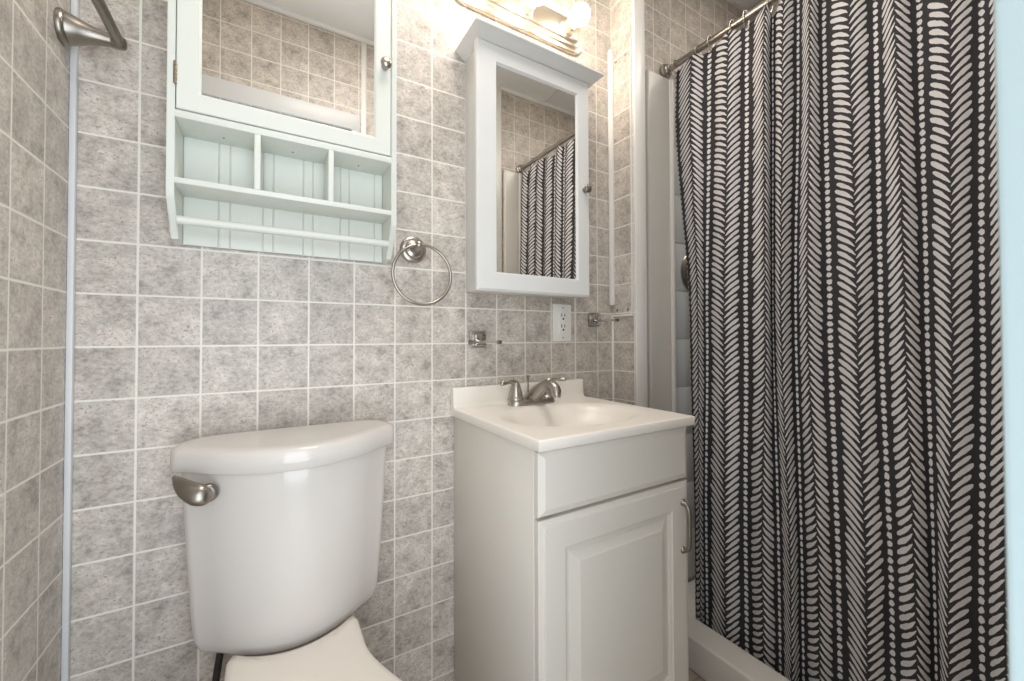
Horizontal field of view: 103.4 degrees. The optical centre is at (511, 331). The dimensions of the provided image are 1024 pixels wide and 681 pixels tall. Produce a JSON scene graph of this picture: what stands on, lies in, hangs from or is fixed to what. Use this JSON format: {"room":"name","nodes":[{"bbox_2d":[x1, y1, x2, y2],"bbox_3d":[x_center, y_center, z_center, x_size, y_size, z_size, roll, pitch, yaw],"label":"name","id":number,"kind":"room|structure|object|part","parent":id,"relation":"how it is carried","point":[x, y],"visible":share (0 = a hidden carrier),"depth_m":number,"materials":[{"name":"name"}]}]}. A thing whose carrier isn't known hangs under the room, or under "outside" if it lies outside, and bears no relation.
{"room":"bathroom","nodes":[
{"label":"bathroom","id":0,"kind":"room"},
{"bbox_2d":[0,0,70,680],"bbox_3d":[-0.516,-0.269,0.117,0.126,2.572,1.420,0,-1,-31],"label":"wall","id":1,"kind":"structure","parent":0,"point":[34,64],"depth_m":0.64,"materials":[{"name":"grey tile"}]},
{"bbox_2d":[61,0,79,680],"bbox_3d":[-0.820,-0.258,0.755,0.009,2.572,0.012,0,-1,-31],"label":"trim","id":2,"kind":"structure","parent":1,"relation":"attached to","point":[74,51],"depth_m":0.75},
{"bbox_2d":[53,0,127,50],"bbox_3d":[-0.614,-0.547,0.489,0.089,0.059,0.649,0,-1,-31],"label":"towel bar","id":3,"kind":"object","parent":1,"relation":"attached to","point":[70,30],"visible":1,"depth_m":0.72,"materials":[{"name":"silver metal"}]},
{"bbox_2d":[70,0,743,680],"bbox_3d":[0.102,-0.250,1.384,2.490,2.572,0.120,0,-1,-31],"label":"wall","id":4,"kind":"structure","parent":0,"point":[175,344],"depth_m":0.94,"materials":[{"name":"grey tile"}]},
{"bbox_2d":[166,0,396,263],"bbox_3d":[-0.478,-0.569,0.895,0.444,0.779,0.127,0,-1,-31],"label":"upper cabinet","id":5,"kind":"object","parent":4,"relation":"attached to","point":[281,115],"visible":1,"depth_m":0.88,"materials":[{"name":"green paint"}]},
{"bbox_3d":[-0.664,-0.561,0.801,0.012,0.761,0.097,0,-1,-31],"label":"panel","id":6,"kind":"part","parent":5,"relation":"part of","materials":[{"name":"green paint"}]},
{"bbox_2d":[174,177,390,223],"bbox_3d":[-0.483,-0.284,0.900,0.403,0.011,0.090,0,-1,-31],"label":"shelf","id":7,"kind":"object","parent":5,"relation":"attached to","point":[190,191],"depth_m":0.88,"materials":[{"name":"green paint"}]},
{"bbox_3d":[-0.477,-0.217,0.888,0.403,0.017,0.017,0,-1,-31],"label":"dowel rail","id":8,"kind":"part","parent":5,"relation":"part of","materials":[{"name":"green paint"}]},
{"bbox_3d":[-0.509,-0.554,0.946,0.403,0.750,0.007,0,-1,-31],"label":"panel","id":9,"kind":"part","parent":5,"relation":"part of","materials":[{"name":"green paint"}]},
{"bbox_3d":[-0.466,-0.678,0.875,0.400,0.514,0.018,0,-1,-31],"label":"door","id":10,"kind":"part","parent":5,"relation":"part of","materials":[{"name":"green paint"}]},
{"bbox_2d":[202,0,373,136],"bbox_3d":[-0.465,-0.678,0.874,0.324,0.438,0.004,0,-1,-31],"label":"mirror","id":11,"kind":"object","parent":5,"relation":"attached to","point":[310,63],"depth_m":0.87,"materials":[{"name":"silver metal"}]},
{"bbox_3d":[-0.296,-0.630,0.951,0.026,0.026,0.024,0,-1,-31],"label":"knob","id":12,"kind":"part","parent":5,"relation":"part of","materials":[{"name":"silver metal"}]},
{"bbox_3d":[-0.308,-0.558,1.014,0.012,0.761,0.097,0,-1,-31],"label":"panel","id":13,"kind":"part","parent":5,"relation":"part of","materials":[{"name":"green paint"}]},
{"bbox_2d":[391,236,451,305],"bbox_3d":[-0.243,-0.162,1.072,0.163,0.191,0.060,0,-1,-31],"label":"towel ring","id":14,"kind":"object","parent":4,"relation":"attached to","point":[412,249],"visible":1,"depth_m":1.07,"materials":[{"name":"silver metal"}]},
{"bbox_2d":[468,332,501,347],"bbox_3d":[-0.070,0.022,1.124,0.060,0.048,0.140,0,-1,-31],"label":"shelf bracket","id":15,"kind":"object","parent":4,"relation":"attached to","point":[477,339],"visible":1,"depth_m":1.16,"materials":[{"name":"silver metal"}]},
{"bbox_3d":[-0.100,0.023,1.184,0.050,0.048,0.008,0,-1,-31],"label":"wall plate","id":16,"kind":"part","parent":15,"relation":"part of","materials":[{"name":"silver metal"}]},
{"bbox_3d":[-0.069,0.028,1.124,0.014,0.007,0.127,0,-1,-31],"label":"arm","id":17,"kind":"part","parent":15,"relation":"part of","materials":[{"name":"silver metal"}]},
{"bbox_2d":[451,379,583,416],"bbox_3d":[0.037,0.197,1.249,0.470,0.078,0.028,0,-1,-31],"label":"backsplash","id":18,"kind":"structure","parent":4,"relation":"attached to","point":[484,395],"depth_m":1.19,"materials":[{"name":"stone"}]},
{"bbox_2d":[456,0,589,55],"bbox_3d":[0.063,-1.009,1.229,0.479,0.116,0.126,0,-1,-31],"label":"vanity light","id":19,"kind":"object","parent":4,"relation":"attached to","point":[532,18],"visible":1,"depth_m":1.27,"materials":[{"name":"silver metal"}]},
{"bbox_2d":[519,0,545,17],"bbox_3d":[0.069,-1.007,1.216,0.062,0.062,0.098,0,-1,-31],"label":"bulb","id":20,"kind":"object","parent":19,"relation":"attached to","point":[527,8],"depth_m":1.24,"materials":[{"name":"white glass"}]},
{"bbox_2d":[560,2,589,36],"bbox_3d":[0.207,-1.006,1.299,0.062,0.062,0.098,0,-1,-31],"label":"bulb","id":21,"kind":"object","parent":19,"relation":"attached to","point":[579,16],"depth_m":1.28,"materials":[{"name":"white glass"}]},
{"bbox_2d":[455,16,603,298],"bbox_3d":[0.065,-0.461,1.212,0.446,0.702,0.140,0,-1,-31],"label":"medicine cabinet","id":22,"kind":"object","parent":4,"relation":"attached to","point":[528,188],"visible":1,"depth_m":1.16,"materials":[{"name":"white paint"}]},
{"bbox_3d":[0.064,-0.799,1.218,0.446,0.024,0.140,0,-1,-31],"label":"crown moulding","id":23,"kind":"part","parent":22,"relation":"part of","materials":[{"name":"white paint"}]},
{"bbox_2d":[496,65,575,278],"bbox_3d":[0.077,-0.451,1.187,0.281,0.574,0.004,0,-1,-31],"label":"mirror","id":24,"kind":"object","parent":22,"relation":"attached to","point":[536,113],"depth_m":1.18,"materials":[{"name":"silver metal"}]},
{"bbox_3d":[0.233,-0.444,1.256,0.027,0.027,0.024,0,-1,-31],"label":"knob","id":25,"kind":"part","parent":22,"relation":"part of","materials":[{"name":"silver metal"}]},
{"bbox_2d":[552,304,570,340],"bbox_3d":[0.167,-0.030,1.344,0.076,0.123,0.008,0,-1,-31],"label":"wall outlet","id":26,"kind":"object","parent":4,"relation":"attached to","point":[561,313],"visible":1,"depth_m":1.34,"materials":[{"name":"white plastic"}]},
{"bbox_2d":[559,312,566,332],"bbox_3d":[0.170,-0.031,1.343,0.032,0.071,0.003,0,-1,-31],"label":"receptacle","id":27,"kind":"object","parent":26,"relation":"attached to","point":[562,315],"depth_m":1.34,"materials":[{"name":"white plastic"}]},
{"bbox_2d":[588,313,618,326],"bbox_3d":[0.311,-0.043,1.365,0.060,0.048,0.120,0,-1,-31],"label":"shelf bracket","id":28,"kind":"object","parent":4,"relation":"attached to","point":[594,319],"visible":1,"depth_m":1.40,"materials":[{"name":"silver metal"}]},
{"bbox_3d":[0.286,-0.042,1.416,0.050,0.048,0.008,0,-1,-31],"label":"wall plate","id":29,"kind":"part","parent":28,"relation":"part of","materials":[{"name":"silver metal"}]},
{"bbox_3d":[0.312,-0.038,1.365,0.014,0.007,0.107,0,-1,-31],"label":"arm","id":30,"kind":"part","parent":28,"relation":"part of","materials":[{"name":"silver metal"}]},
{"bbox_2d":[608,49,614,305],"bbox_3d":[0.359,-0.559,1.462,0.019,0.930,0.018,0,-1,-31],"label":"trim","id":31,"kind":"structure","parent":4,"relation":"attached to","point":[610,51],"depth_m":1.46,"materials":[{"name":"white paint"}]},
{"bbox_2d":[660,0,778,78],"bbox_3d":[0.949,-1.058,1.078,0.060,0.060,1.299,0,-1,-31],"label":"curtain rod","id":32,"kind":"object","parent":4,"relation":"attached to","point":[666,70],"visible":0.97,"depth_m":1.44,"materials":[{"name":"silver metal"}]},
{"bbox_2d":[742,10,748,27],"bbox_3d":[0.783,-1.047,1.355,0.038,0.060,0.009,0,-1,-31],"label":"curtain ring","id":33,"kind":"object","parent":32,"relation":"hanging from","point":[744,11],"visible":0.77,"depth_m":1.35,"materials":[{"name":"silver metal"}]},
{"bbox_2d":[610,0,635,404],"bbox_3d":[0.412,-0.251,1.438,0.047,2.572,0.107,0,-1,-31],"label":"wall partition","id":34,"kind":"structure","parent":0,"point":[621,10],"depth_m":1.42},
{"bbox_2d":[612,315,614,401],"bbox_3d":[0.366,0.488,1.455,0.007,1.096,0.007,0,-1,-31],"label":"trim","id":35,"kind":"structure","parent":34,"relation":"attached to","point":[612,315],"depth_m":1.46,"materials":[{"name":"white paint"}]},
{"bbox_2d":[613,38,632,316],"bbox_3d":[0.388,-0.535,1.428,0.009,0.960,0.090,0,-1,-31],"label":"wall","id":36,"kind":"structure","parent":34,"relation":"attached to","point":[622,77],"depth_m":1.42,"materials":[{"name":"white paint"}]},
{"bbox_2d":[633,0,647,407],"bbox_3d":[0.442,-0.251,1.389,0.053,2.572,0.007,0,-1,-31],"label":"trim","id":37,"kind":"structure","parent":34,"relation":"attached to","point":[638,5],"depth_m":1.39,"materials":[{"name":"white paint"}]},
{"bbox_2d":[689,668,705,680],"bbox_3d":[0.479,1.065,0.742,2.490,0.080,1.570,0,-1,-31],"label":"floor","id":38,"kind":"structure","parent":0,"point":[693,676],"depth_m":1.21,"materials":[{"name":"beige tile"}]},
{"bbox_2d":[170,420,401,680],"bbox_3d":[-0.322,0.617,0.612,0.425,0.816,0.742,0,-1,-31],"label":"toilet","id":39,"kind":"object","parent":38,"relation":"on","point":[283,526],"visible":1,"depth_m":0.75,"materials":[{"name":"white ceramic"}]},
{"bbox_3d":[-0.560,0.275,0.695,0.079,0.046,0.030,0,-1,8],"label":"flush lever","id":40,"kind":"part","parent":39,"relation":"part of","materials":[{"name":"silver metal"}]},
{"bbox_3d":[-0.444,0.234,0.833,0.412,0.043,0.210,0,-1,-31],"label":"tank lid","id":41,"kind":"part","parent":39,"relation":"part of","materials":[{"name":"white ceramic"}]},
{"bbox_3d":[-0.298,0.821,0.584,0.362,0.406,0.660,0,-1,-31],"label":"bowl","id":42,"kind":"part","parent":39,"relation":"part of","materials":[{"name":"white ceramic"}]},
{"bbox_3d":[-0.274,0.592,0.546,0.368,0.019,0.578,0,-1,-31],"label":"seat lid","id":43,"kind":"part","parent":39,"relation":"part of","materials":[{"name":"plastic"}]},
{"bbox_2d":[454,417,691,680],"bbox_3d":[0.146,0.632,1.063,0.455,0.796,0.445,0,-1,-31],"label":"vanity cabinet","id":44,"kind":"object","parent":38,"relation":"on","point":[571,564],"visible":0.94,"depth_m":0.90,"materials":[{"name":"white wood"}]},
{"bbox_2d":[451,379,694,451],"bbox_3d":[0.141,0.229,1.073,0.471,0.148,0.435,0,-1,-31],"label":"sink","id":45,"kind":"object","parent":44,"relation":"in","point":[574,418],"visible":0.9,"depth_m":1.10,"materials":[{"name":"ceramic"}]},
{"bbox_2d":[500,375,565,405],"bbox_3d":[0.066,0.177,1.188,0.172,0.093,0.172,0,-1,12],"label":"faucet","id":46,"kind":"object","parent":45,"relation":"on","point":[544,392],"visible":0.99,"depth_m":1.16,"materials":[{"name":"silver metal"}]},
{"bbox_3d":[-0.004,0.167,1.169,0.083,0.062,0.047,0,-1,-31],"label":"handle","id":47,"kind":"part","parent":46,"relation":"part of","materials":[{"name":"silver metal"}]},
{"bbox_3d":[0.049,0.167,1.224,0.015,0.072,0.015,0,-1,-31],"label":"lift rod","id":48,"kind":"part","parent":46,"relation":"part of","materials":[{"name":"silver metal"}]},
{"bbox_3d":[0.088,0.178,1.159,0.050,0.089,0.157,0,-1,-31],"label":"spout","id":49,"kind":"part","parent":46,"relation":"part of","materials":[{"name":"silver metal"}]},
{"bbox_3d":[0.123,0.168,1.245,0.083,0.062,0.047,0,-1,-31],"label":"handle","id":50,"kind":"part","parent":46,"relation":"part of","materials":[{"name":"silver metal"}]},
{"bbox_3d":[0.243,0.300,0.905,0.453,0.127,0.019,0,-1,-31],"label":"false drawer","id":51,"kind":"part","parent":44,"relation":"part of","materials":[{"name":"white wood"}]},
{"bbox_3d":[0.244,0.635,0.900,0.453,0.530,0.019,0,-1,-31],"label":"door","id":52,"kind":"part","parent":44,"relation":"part of","materials":[{"name":"white wood"}]},
{"bbox_3d":[0.427,0.478,0.988,0.017,0.134,0.025,0,-1,-31],"label":"pull handle","id":53,"kind":"part","parent":44,"relation":"part of","materials":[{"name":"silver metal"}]},
{"bbox_2d":[688,579,789,680],"bbox_3d":[1.094,0.977,1.129,0.834,0.102,1.296,0,-1,-31],"label":"shower tray","id":54,"kind":"object","parent":38,"relation":"on","point":[712,656],"visible":0.02,"depth_m":1.18,"materials":[{"name":"white ceramic"}]},
{"bbox_2d":[727,0,761,11],"bbox_3d":[0.463,-1.587,0.796,2.490,0.080,1.540,0,-1,-31],"label":"ceiling","id":55,"kind":"structure","parent":0,"point":[742,5],"depth_m":1.89,"materials":[{"name":"paint"}]},
{"bbox_2d":[744,0,779,26],"bbox_3d":[1.492,-0.255,1.389,0.100,2.572,1.300,0,-1,-31],"label":"wall","id":56,"kind":"structure","parent":0,"point":[775,5],"depth_m":1.84,"materials":[{"name":"grey tile"}]},
{"bbox_2d":[645,70,694,577],"bbox_3d":[1.144,-0.011,1.177,0.712,2.020,1.298,0,-1,-31],"label":"shower surround","id":57,"kind":"object","parent":56,"relation":"attached to","point":[668,318],"visible":0.17,"depth_m":1.58,"materials":[{"name":"white plastic"}]},
{"bbox_2d":[680,255,687,288],"bbox_3d":[0.780,-0.247,1.659,0.164,0.170,0.086,0,-1,-31],"label":"shower valve","id":58,"kind":"object","parent":57,"relation":"attached to","point":[683,269],"visible":0.06,"depth_m":1.65,"materials":[{"name":"silver metal"}]},
{"bbox_3d":[0.878,0.003,1.768,0.554,2.012,0.008,0,-1,-31],"label":"grooved panel","id":59,"kind":"part","parent":57,"relation":"part of","materials":[{"name":"plastic"}]},
{"bbox_3d":[0.843,-0.272,0.173,2.264,2.572,0.120,0,-1,-31],"label":"wall","id":60,"kind":"structure","parent":0,"visible":0},
{"bbox_2d":[993,0,1023,680],"bbox_3d":[0.357,0.044,0.122,0.058,1.918,0.262,0,-1,-31],"label":"door","id":61,"kind":"structure","parent":60,"relation":"in","point":[1008,14],"depth_m":0.22,"materials":[{"name":"blue paint"}]},
{"bbox_3d":[0.822,-1.048,1.291,0.038,0.059,0.009,0,-1,-31],"label":"curtain ring","id":62,"kind":"object","parent":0,"visible":0},
{"bbox_2d":[675,0,1007,680],"bbox_3d":[0.909,-0.011,1.030,0.139,2.046,1.216,0,-1,-31],"label":"shower curtain","id":63,"kind":"object","parent":62,"relation":"hanging from","point":[837,159],"visible":0.98,"depth_m":1.06,"materials":[{"name":"black fabric"}]}
]}

